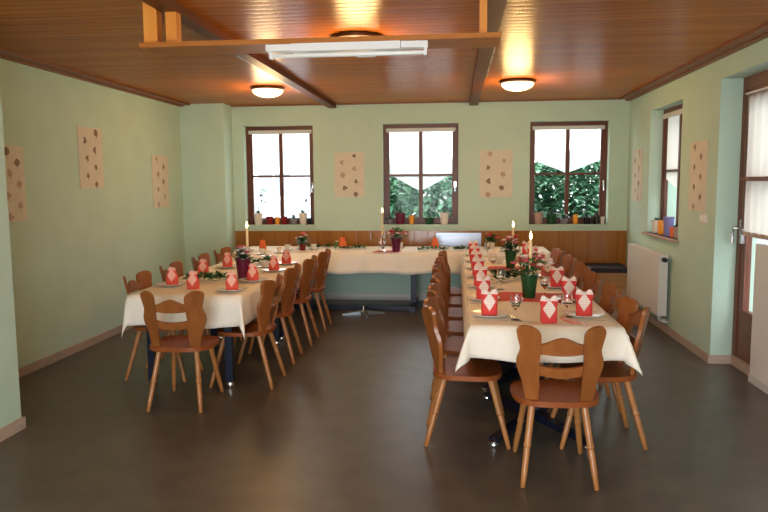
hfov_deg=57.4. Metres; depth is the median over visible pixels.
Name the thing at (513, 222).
candle
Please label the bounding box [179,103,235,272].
wall
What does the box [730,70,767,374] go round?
door
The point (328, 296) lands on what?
baseboard
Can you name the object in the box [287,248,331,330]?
dining chair
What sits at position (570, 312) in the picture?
dinner plate
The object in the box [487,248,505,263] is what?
bowl
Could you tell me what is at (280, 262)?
dinner plate
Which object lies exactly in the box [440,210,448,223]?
plant pot
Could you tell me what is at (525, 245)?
folded napkin
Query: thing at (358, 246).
sprig
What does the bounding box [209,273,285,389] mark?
dining chair
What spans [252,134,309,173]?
curtain
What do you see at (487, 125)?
wall
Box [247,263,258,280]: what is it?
folded napkin
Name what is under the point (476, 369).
dining chair
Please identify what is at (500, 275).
wine glass
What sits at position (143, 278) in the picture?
dining chair
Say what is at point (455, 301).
dining chair
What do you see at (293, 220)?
plant pot
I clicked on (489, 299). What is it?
folded napkin
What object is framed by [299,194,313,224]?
plant pot
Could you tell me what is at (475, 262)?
folded napkin
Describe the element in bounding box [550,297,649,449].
dining chair
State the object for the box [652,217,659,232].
plant pot
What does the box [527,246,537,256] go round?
folded napkin
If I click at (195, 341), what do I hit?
dining chair
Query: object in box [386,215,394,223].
plant pot
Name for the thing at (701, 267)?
wall
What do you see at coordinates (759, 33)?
trim
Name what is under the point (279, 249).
coffee cup
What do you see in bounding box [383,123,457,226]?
window
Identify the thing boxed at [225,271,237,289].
folded napkin
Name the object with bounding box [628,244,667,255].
grille
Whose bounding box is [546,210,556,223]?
plant pot
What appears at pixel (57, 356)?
baseboard
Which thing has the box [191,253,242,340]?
dining chair
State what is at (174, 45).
ceiling beam
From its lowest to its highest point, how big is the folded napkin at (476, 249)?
0.165 m
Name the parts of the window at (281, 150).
sash, candle glass, sill, sash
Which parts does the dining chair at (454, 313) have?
post, post, seat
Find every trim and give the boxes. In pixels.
[0,49,189,106]
[231,98,620,106]
[620,22,767,100]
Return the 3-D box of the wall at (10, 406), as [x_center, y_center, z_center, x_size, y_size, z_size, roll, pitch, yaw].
[-3.072,0.115,1.805,0.780,2.640,5.520,0,6,6]
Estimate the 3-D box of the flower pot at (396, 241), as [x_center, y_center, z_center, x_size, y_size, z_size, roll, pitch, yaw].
[0.148,-0.207,8.563,0.324,0.303,0.309,-2,6,-14]
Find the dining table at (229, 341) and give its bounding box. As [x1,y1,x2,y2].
[146,304,279,388]
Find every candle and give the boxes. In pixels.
[246,222,248,257]
[381,209,382,234]
[512,222,513,250]
[529,232,531,274]
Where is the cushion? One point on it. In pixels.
(596, 267)
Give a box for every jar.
[266,216,272,224]
[281,216,286,224]
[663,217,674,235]
[669,227,673,236]
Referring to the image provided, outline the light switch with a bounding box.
[699,213,707,222]
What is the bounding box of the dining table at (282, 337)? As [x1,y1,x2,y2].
[218,293,312,341]
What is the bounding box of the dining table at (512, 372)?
[465,281,548,391]
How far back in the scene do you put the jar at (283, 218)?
9.62 m
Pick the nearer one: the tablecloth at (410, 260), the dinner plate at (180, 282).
the dinner plate at (180, 282)
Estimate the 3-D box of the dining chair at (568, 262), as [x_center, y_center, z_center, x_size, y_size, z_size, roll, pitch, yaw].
[1.619,0.429,6.965,0.537,0.865,0.468,0,6,5]
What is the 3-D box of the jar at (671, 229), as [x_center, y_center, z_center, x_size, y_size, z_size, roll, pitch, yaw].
[3.042,-0.252,7.372,0.083,0.108,0.083,0,6,6]
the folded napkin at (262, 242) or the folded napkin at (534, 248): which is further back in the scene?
the folded napkin at (262, 242)
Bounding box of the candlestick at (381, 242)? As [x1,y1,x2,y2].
[378,235,386,251]
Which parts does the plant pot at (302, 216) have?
pot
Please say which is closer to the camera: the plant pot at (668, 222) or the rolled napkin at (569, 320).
the rolled napkin at (569, 320)
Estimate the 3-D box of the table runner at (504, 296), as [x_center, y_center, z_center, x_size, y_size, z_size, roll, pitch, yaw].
[1.121,0.301,5.138,0.680,0.002,0.470,0,6,6]
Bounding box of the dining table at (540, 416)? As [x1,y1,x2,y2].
[467,303,593,448]
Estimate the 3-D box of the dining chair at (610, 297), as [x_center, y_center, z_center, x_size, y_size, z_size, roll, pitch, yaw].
[1.409,0.639,4.992,0.537,0.865,0.468,0,6,5]
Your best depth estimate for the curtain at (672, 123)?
7.74 m
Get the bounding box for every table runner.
[488,266,522,269]
[497,292,575,302]
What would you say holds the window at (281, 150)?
in the wall at (487, 125)
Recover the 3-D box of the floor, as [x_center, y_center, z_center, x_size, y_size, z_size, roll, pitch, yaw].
[-0.254,1.262,4.260,6.490,0.200,11.310,0,6,6]
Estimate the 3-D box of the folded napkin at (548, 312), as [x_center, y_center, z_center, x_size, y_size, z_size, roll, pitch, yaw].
[0.990,0.318,4.213,0.108,0.165,0.056,0,6,3]
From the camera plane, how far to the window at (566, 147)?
9.26 m
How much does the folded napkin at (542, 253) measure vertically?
0.165 m
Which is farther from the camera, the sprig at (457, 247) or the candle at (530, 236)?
the sprig at (457, 247)
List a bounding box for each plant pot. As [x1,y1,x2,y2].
[253,188,266,224]
[289,214,296,224]
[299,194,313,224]
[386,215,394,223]
[395,210,404,223]
[424,213,435,223]
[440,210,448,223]
[534,209,544,223]
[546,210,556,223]
[560,213,568,223]
[583,213,591,223]
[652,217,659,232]
[670,223,677,238]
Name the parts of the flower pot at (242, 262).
pot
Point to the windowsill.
(645, 233)
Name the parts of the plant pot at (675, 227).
pot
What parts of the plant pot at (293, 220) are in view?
pot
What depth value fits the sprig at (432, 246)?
8.69 m
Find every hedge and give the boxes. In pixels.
[390,176,451,217]
[534,160,599,216]
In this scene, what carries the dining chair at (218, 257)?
on the floor
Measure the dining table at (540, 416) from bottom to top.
0.742 m
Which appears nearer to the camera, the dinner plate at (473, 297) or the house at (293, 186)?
the dinner plate at (473, 297)
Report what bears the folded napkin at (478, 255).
on the dinner plate
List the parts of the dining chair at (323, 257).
seat, leg, post, leg, post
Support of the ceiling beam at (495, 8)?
attached to the ceiling
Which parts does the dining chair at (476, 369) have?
post, leg, post, leg, seat, leg, leg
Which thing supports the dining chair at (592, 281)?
on the floor
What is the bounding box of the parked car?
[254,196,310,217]
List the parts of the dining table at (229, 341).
leg, leg, leg, leg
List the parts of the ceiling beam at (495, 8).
cable rail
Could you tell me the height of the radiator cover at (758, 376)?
1.100 m
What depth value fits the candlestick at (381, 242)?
8.58 m
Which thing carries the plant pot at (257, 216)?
on the window at (281, 150)
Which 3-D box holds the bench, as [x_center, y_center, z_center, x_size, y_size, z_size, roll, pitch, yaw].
[2.642,0.380,8.975,0.880,0.520,0.555,0,6,6]
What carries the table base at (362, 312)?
on the floor
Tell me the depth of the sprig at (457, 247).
8.69 m
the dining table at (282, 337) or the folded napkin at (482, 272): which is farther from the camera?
the dining table at (282, 337)
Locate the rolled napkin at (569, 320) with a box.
[560,317,577,323]
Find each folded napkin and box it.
[166,267,178,284]
[187,270,199,288]
[198,259,208,274]
[223,252,232,266]
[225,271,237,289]
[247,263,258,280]
[259,240,266,250]
[269,255,278,270]
[282,249,290,263]
[339,237,345,247]
[431,237,438,248]
[469,241,477,254]
[470,245,479,260]
[471,251,481,267]
[472,258,483,275]
[474,266,486,286]
[476,276,490,298]
[481,289,497,314]
[522,241,528,253]
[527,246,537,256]
[534,251,544,267]
[540,295,557,322]
[541,258,552,276]
[550,266,563,286]
[561,276,576,299]
[575,289,592,315]
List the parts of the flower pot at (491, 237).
pot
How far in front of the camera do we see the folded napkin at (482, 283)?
5.03 m
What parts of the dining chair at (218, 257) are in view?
post, crest rail, post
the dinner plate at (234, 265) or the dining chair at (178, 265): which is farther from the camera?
the dinner plate at (234, 265)
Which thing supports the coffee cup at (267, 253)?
on the tablecloth at (221, 310)
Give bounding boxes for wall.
[0,59,185,368]
[0,90,20,428]
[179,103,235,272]
[231,99,629,293]
[626,38,767,354]
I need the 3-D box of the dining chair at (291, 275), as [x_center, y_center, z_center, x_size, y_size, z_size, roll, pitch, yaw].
[-1.029,0.513,6.368,0.537,0.865,0.468,0,6,4]
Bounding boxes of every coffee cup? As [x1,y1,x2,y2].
[256,248,265,254]
[257,260,268,267]
[262,251,272,256]
[275,247,282,252]
[282,244,292,249]
[309,244,318,249]
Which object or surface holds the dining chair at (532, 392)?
on the floor
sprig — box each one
[181,270,226,280]
[250,255,277,263]
[306,244,332,246]
[338,245,366,248]
[417,245,448,249]
[452,245,468,249]
[489,268,516,273]
[490,269,526,280]
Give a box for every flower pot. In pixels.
[231,245,255,279]
[295,232,308,250]
[385,227,407,251]
[483,233,500,248]
[501,234,521,267]
[510,252,553,297]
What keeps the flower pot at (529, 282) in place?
on the table runner at (504, 296)
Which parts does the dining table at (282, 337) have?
leg, leg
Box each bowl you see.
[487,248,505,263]
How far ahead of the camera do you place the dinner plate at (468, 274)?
6.29 m
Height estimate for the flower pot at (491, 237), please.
0.197 m
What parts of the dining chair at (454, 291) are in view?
post, post, seat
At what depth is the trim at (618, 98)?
9.22 m
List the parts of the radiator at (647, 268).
panel, panel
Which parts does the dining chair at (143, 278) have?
post, leg, crest rail, post, seat, leg, leg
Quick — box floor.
[0,299,767,511]
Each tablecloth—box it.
[122,252,318,339]
[231,246,550,274]
[455,253,642,375]
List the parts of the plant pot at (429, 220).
pot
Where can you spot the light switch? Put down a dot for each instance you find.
(703, 218)
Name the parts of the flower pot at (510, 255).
pot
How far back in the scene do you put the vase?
9.19 m
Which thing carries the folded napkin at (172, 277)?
on the dinner plate at (180, 282)
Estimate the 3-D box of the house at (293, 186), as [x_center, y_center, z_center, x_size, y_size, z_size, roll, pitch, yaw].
[-4.607,-3.912,28.366,12.800,5.600,9.200,0,6,6]
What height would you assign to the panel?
0.178 m
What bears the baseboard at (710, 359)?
attached to the wall at (701, 267)
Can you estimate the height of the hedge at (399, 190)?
2.364 m
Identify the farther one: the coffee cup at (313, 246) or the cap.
the cap
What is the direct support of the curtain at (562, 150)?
hanging from the window at (566, 147)
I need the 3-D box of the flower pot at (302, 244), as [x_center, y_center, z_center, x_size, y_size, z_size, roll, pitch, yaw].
[-1.032,-0.188,8.855,0.236,0.228,0.244,-5,8,-39]
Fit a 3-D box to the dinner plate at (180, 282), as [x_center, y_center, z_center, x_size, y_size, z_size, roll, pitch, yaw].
[-1.777,0.236,5.890,0.242,0.019,0.242,0,6,6]
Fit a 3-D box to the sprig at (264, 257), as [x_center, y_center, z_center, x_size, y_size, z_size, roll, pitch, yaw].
[-1.261,0.027,7.437,0.189,0.094,0.517,2,6,21]
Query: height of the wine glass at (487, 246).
0.155 m
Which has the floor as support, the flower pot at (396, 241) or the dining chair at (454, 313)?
the dining chair at (454, 313)
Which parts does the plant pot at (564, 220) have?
pot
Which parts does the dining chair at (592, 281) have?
post, crest rail, post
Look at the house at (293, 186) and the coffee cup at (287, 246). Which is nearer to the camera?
the coffee cup at (287, 246)
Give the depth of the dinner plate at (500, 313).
4.45 m
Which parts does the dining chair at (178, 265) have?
post, leg, post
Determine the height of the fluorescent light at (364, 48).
0.075 m
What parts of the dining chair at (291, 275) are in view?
leg, leg, seat, leg, post, post, leg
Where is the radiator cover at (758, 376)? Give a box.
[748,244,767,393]
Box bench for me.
[584,263,628,308]
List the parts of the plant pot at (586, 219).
pot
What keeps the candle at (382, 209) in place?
on the candlestick at (381, 242)
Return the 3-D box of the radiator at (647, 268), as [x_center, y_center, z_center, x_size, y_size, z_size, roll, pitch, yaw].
[2.970,0.280,7.894,0.122,0.725,1.405,0,6,6]
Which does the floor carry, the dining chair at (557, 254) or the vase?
the dining chair at (557, 254)
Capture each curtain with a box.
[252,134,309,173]
[389,131,451,189]
[535,129,600,171]
[666,115,679,187]
[741,89,767,238]
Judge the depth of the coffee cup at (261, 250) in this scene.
8.33 m
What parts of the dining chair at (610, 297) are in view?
leg, leg, leg, post, crest rail, leg, post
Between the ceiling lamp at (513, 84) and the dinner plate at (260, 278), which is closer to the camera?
the dinner plate at (260, 278)
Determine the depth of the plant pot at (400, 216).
9.43 m
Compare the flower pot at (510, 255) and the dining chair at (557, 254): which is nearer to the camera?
the flower pot at (510, 255)
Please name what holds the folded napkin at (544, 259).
on the dinner plate
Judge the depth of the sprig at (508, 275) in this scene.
6.01 m
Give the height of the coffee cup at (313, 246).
0.070 m
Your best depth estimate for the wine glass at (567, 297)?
4.36 m
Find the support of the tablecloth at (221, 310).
on the dining table at (229, 341)
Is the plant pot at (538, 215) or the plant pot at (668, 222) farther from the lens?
the plant pot at (538, 215)
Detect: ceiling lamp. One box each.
[250,85,284,97]
[332,31,380,36]
[500,78,535,90]
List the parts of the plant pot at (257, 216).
pot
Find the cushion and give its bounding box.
[584,263,626,272]
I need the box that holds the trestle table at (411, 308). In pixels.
[293,274,417,312]
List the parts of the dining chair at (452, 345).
leg, post, post, leg, seat, leg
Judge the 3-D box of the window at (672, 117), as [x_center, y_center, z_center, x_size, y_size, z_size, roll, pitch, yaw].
[3.094,-0.898,7.521,0.210,1.420,1.140,0,6,6]
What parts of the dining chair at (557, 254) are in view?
post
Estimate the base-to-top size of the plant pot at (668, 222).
0.204 m
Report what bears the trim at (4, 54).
attached to the wall at (73, 251)
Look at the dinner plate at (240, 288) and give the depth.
5.58 m
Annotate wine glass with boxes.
[484,243,490,256]
[489,254,496,268]
[496,269,505,289]
[510,294,521,320]
[540,276,549,296]
[561,292,572,317]
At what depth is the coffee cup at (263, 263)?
7.05 m
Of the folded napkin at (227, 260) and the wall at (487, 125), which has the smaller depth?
the folded napkin at (227, 260)
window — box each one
[245,126,313,226]
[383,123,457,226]
[529,121,607,226]
[652,104,682,239]
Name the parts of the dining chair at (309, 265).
seat, leg, post, leg, post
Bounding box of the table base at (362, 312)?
[342,305,384,317]
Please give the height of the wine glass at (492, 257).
0.155 m
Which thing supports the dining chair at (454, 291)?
on the floor
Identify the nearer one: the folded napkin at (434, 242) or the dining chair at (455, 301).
the dining chair at (455, 301)
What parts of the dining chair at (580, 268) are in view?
post, post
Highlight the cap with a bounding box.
[235,231,626,231]
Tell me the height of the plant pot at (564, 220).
0.142 m
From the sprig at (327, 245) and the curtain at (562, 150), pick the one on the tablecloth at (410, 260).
the sprig at (327, 245)
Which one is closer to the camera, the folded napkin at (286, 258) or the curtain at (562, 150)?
the folded napkin at (286, 258)
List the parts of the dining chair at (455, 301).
post, post, seat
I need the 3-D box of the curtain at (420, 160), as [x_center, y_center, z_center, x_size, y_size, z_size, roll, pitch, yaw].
[0.498,-1.295,9.482,0.922,0.838,0.005,0,6,6]
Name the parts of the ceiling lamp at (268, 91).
lamp shade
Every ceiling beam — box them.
[139,0,501,55]
[141,0,335,107]
[469,0,506,105]
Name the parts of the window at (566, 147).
sash, sill, candle glass, sash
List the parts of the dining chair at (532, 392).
leg, leg, post, seat, rail, crest rail, leg, leg, post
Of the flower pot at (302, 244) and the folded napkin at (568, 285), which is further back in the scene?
the flower pot at (302, 244)
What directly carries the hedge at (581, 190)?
on the ground
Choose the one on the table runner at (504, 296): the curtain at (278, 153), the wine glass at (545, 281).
the wine glass at (545, 281)
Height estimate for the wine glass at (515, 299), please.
0.155 m
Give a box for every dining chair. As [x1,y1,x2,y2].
[123,270,203,381]
[140,290,223,412]
[159,261,214,358]
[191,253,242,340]
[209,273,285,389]
[213,247,230,263]
[237,263,302,364]
[262,255,318,345]
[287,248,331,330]
[422,296,510,449]
[427,283,504,414]
[430,272,498,386]
[432,263,462,320]
[434,256,461,307]
[438,250,461,296]
[510,325,606,490]
[539,271,604,385]
[544,282,625,413]
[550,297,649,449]
[551,248,564,267]
[562,254,577,278]
[573,262,590,289]
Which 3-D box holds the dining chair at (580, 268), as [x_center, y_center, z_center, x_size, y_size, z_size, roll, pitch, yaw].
[1.554,0.499,6.307,0.537,0.865,0.468,0,6,6]
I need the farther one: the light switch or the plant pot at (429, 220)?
the plant pot at (429, 220)
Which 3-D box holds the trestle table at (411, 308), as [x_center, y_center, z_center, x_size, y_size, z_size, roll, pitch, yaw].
[-0.597,0.286,9.049,2.480,0.742,0.800,0,6,6]
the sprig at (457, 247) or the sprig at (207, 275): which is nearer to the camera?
the sprig at (207, 275)
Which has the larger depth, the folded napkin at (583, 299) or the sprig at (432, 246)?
the sprig at (432, 246)
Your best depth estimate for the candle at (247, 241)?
6.20 m
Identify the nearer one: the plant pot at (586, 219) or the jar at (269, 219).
the plant pot at (586, 219)
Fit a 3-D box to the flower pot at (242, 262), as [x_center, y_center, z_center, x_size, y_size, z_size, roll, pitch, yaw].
[-1.244,0.051,6.229,0.247,0.307,0.219,4,7,35]
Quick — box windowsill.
[642,232,678,242]
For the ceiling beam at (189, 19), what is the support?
attached to the ceiling
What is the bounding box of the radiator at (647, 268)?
[627,244,667,322]
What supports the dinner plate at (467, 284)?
on the tablecloth at (485, 339)
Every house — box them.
[253,163,417,215]
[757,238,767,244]
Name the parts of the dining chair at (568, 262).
post, post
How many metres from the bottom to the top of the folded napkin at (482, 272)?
0.165 m
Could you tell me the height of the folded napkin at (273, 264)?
0.150 m
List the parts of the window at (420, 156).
sash, candle glass, sill, sash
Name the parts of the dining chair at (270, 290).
leg, seat, leg, post, rail, crest rail, post, leg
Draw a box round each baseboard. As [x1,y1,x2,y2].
[0,324,132,441]
[296,293,426,299]
[637,306,730,363]
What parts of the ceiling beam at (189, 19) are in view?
cable rail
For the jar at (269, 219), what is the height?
0.108 m
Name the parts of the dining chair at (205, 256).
post, post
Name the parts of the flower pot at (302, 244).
pot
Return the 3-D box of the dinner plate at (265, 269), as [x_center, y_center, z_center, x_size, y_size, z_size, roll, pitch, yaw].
[-1.062,0.137,6.776,0.242,0.019,0.242,0,6,6]
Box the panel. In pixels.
[436,233,480,245]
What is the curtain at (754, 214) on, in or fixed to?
hanging from the door
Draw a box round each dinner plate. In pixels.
[157,281,186,285]
[216,264,235,267]
[217,286,247,291]
[239,277,266,281]
[261,268,285,271]
[278,261,297,264]
[465,273,491,277]
[465,283,494,287]
[467,295,499,300]
[470,310,508,317]
[564,310,603,317]
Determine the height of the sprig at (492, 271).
0.055 m
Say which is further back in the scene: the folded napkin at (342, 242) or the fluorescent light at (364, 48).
the folded napkin at (342, 242)
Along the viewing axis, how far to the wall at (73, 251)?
6.81 m
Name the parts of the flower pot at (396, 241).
pot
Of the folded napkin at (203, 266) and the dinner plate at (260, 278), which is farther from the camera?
the folded napkin at (203, 266)
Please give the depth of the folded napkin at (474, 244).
8.05 m
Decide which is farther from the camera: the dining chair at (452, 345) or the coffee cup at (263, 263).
the coffee cup at (263, 263)
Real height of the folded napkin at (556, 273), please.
0.165 m
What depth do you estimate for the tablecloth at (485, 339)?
4.13 m
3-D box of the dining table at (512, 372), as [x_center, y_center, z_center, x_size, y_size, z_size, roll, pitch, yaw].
[1.104,0.623,5.729,0.870,0.742,1.065,0,6,6]
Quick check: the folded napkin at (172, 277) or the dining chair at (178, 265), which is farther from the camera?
the dining chair at (178, 265)
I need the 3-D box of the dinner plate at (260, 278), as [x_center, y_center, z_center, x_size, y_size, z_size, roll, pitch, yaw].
[-1.141,0.209,6.104,0.242,0.019,0.242,0,6,6]
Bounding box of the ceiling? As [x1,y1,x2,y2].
[0,0,767,105]
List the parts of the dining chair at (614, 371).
leg, leg, seat, leg, post, rail, leg, crest rail, post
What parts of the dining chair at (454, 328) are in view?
post, post, seat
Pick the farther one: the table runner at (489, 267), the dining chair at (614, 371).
the table runner at (489, 267)
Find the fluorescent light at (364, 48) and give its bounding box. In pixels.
[265,40,427,59]
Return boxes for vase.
[593,211,598,223]
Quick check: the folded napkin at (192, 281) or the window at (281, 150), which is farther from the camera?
the window at (281, 150)
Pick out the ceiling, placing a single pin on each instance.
(572, 49)
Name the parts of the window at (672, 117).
candle glass, frame, sash, sash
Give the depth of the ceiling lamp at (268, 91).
7.56 m
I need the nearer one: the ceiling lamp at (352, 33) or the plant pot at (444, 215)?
the ceiling lamp at (352, 33)
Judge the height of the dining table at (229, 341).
0.742 m
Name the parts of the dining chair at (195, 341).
post, leg, crest rail, rail, leg, seat, post, leg, leg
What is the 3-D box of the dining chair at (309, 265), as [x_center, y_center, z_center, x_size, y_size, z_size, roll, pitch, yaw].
[-0.945,0.437,7.079,0.537,0.865,0.468,0,6,5]
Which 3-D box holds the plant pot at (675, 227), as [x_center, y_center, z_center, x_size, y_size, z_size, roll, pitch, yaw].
[3.017,-0.265,7.223,0.151,0.165,0.098,0,6,6]
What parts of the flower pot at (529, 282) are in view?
pot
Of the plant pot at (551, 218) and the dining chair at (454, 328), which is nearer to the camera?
the dining chair at (454, 328)
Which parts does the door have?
handle, hand rail, curtain rod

